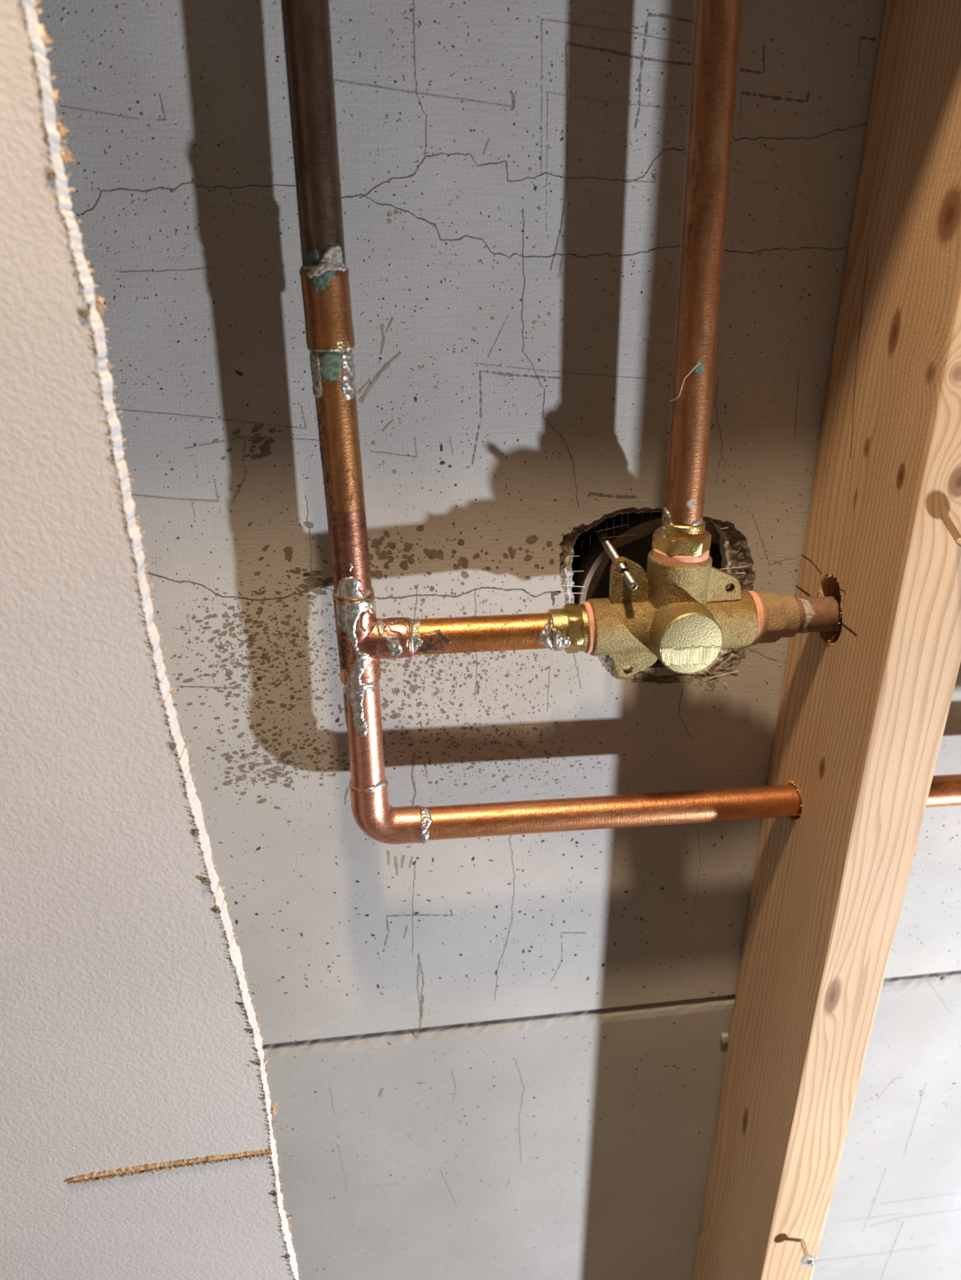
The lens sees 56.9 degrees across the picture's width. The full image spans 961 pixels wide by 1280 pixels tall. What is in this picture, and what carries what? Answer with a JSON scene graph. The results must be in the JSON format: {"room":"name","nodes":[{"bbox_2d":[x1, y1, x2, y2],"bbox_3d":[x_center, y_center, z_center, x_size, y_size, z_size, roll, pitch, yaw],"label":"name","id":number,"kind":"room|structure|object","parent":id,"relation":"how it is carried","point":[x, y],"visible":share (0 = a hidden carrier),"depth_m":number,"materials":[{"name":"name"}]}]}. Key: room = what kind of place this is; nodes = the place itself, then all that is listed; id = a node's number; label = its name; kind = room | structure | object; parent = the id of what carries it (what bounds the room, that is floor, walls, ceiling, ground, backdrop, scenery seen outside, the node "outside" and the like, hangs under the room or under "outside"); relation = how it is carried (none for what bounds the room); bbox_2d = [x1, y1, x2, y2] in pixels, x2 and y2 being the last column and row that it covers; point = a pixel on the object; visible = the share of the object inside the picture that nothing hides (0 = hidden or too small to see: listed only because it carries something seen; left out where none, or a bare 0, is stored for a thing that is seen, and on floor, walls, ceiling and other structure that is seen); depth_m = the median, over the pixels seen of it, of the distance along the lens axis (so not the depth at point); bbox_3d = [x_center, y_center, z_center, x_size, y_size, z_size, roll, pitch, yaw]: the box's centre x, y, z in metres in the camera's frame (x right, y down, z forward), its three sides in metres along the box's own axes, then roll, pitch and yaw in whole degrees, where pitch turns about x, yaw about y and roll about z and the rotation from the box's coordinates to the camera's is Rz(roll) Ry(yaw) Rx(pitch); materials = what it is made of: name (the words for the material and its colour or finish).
{"room":"bathroom under renovation","nodes":[
{"label":"bathroom under renovation","id":0,"kind":"room"},
{"bbox_2d":[35,0,960,1279],"bbox_3d":[0.254,-0.050,0.532,1.870,2.350,0.095,-3,24,-7],"label":"wall","id":1,"kind":"structure","parent":0,"point":[512,171],"depth_m":0.45,"materials":[{"name":"concrete"}]},
{"bbox_2d":[280,0,960,844],"bbox_3d":[0.309,-0.327,0.337,0.773,0.925,0.042,-3,24,-7],"label":"copper pipe","id":2,"kind":"object","parent":1,"relation":"attached to","point":[363,639],"visible":1,"depth_m":0.42,"materials":[{"name":"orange metal"}]},
{"bbox_2d":[573,511,721,667],"bbox_3d":[0.099,-0.028,0.502,0.097,0.097,0.036,-3,24,-7],"label":"hole","id":3,"kind":"object","parent":1,"relation":"attached to","point":[596,564],"visible":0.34,"depth_m":0.48,"materials":[{"name":"black plastic"}]},
{"bbox_2d":[546,520,799,677],"bbox_3d":[0.095,-0.019,0.427,0.123,0.077,0.043,-3,24,-7],"label":"mixing valve","id":4,"kind":"object","parent":1,"relation":"attached to","point":[681,614],"visible":1,"depth_m":0.42,"materials":[{"name":"gold metal"}]},
{"bbox_2d":[593,524,637,590],"bbox_3d":[0.067,-0.043,0.446,0.004,0.006,0.084,-2,24,-4],"label":"bolt","id":5,"kind":"object","parent":4,"relation":"attached to","point":[628,577],"visible":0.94,"depth_m":0.44,"materials":[{"name":"metal"}]},
{"bbox_2d":[662,0,742,526],"bbox_3d":[0.085,-0.394,0.265,0.034,0.750,0.018,6,25,13],"label":"copper pipe","id":6,"kind":"object","parent":4,"relation":"attached to","point":[717,24],"visible":1,"depth_m":0.36,"materials":[{"name":"orange metal"}]},
{"bbox_2d":[670,363,699,401],"bbox_3d":[0.087,-0.111,0.384,0.013,0.017,0.004,21,32,39],"label":"strand","id":7,"kind":"object","parent":6,"relation":"attached to","point":[699,363],"visible":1,"depth_m":0.38,"materials":[{"name":"white glass"}]},
{"bbox_2d":[795,595,841,633],"bbox_3d":[0.271,-0.019,0.454,0.250,0.019,0.018,-3,24,-6],"label":"pipe","id":8,"kind":"object","parent":4,"relation":"attached to","point":[817,614],"visible":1,"depth_m":0.44,"materials":[{"name":"orange metal"}]},
{"bbox_2d":[720,1032,728,1043],"bbox_3d":[0.168,0.275,0.613,0.005,0.006,0.004,-3,24,-7],"label":"crumb","id":9,"kind":"object","parent":1,"relation":"attached to","point":[724,1037],"visible":1,"depth_m":0.61,"materials":[{"name":"concrete"}]},
{"bbox_3d":[0.361,1.360,0.301,1.870,0.030,1.700,-3,24,-7],"label":"floor","id":10,"kind":"structure","parent":0,"visible":0},
{"bbox_2d":[0,0,301,1279],"bbox_3d":[0.272,0.007,0.402,1.870,2.347,0.016,-3,24,-7],"label":"sheet","id":11,"kind":"object","parent":10,"relation":"on","point":[138,1141],"visible":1,"depth_m":0.38,"materials":[{"name":"white paint"}]},
{"bbox_2d":[692,0,960,1279],"bbox_3d":[0.193,-0.008,0.440,0.040,2.350,0.089,-3,24,-7],"label":"stud","id":12,"kind":"object","parent":10,"relation":"on","point":[864,704],"visible":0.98,"depth_m":0.43,"materials":[{"name":"brown wood"}]},
{"bbox_2d":[800,1239,816,1266],"bbox_3d":[0.205,0.387,0.565,0.009,0.009,0.018,-3,24,-7],"label":"screw","id":13,"kind":"object","parent":12,"relation":"attached to","point":[807,1260],"visible":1,"depth_m":0.56,"materials":[{"name":"paint"}]},
{"bbox_2d":[955,537,960,547],"bbox_3d":[0.205,-0.036,0.371,0.009,0.011,0.023,-12,27,-25],"label":"screw","id":14,"kind":"object","parent":12,"relation":"attached to","point":[958,540],"visible":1,"depth_m":0.38,"materials":[{"name":"paint"}]}
]}

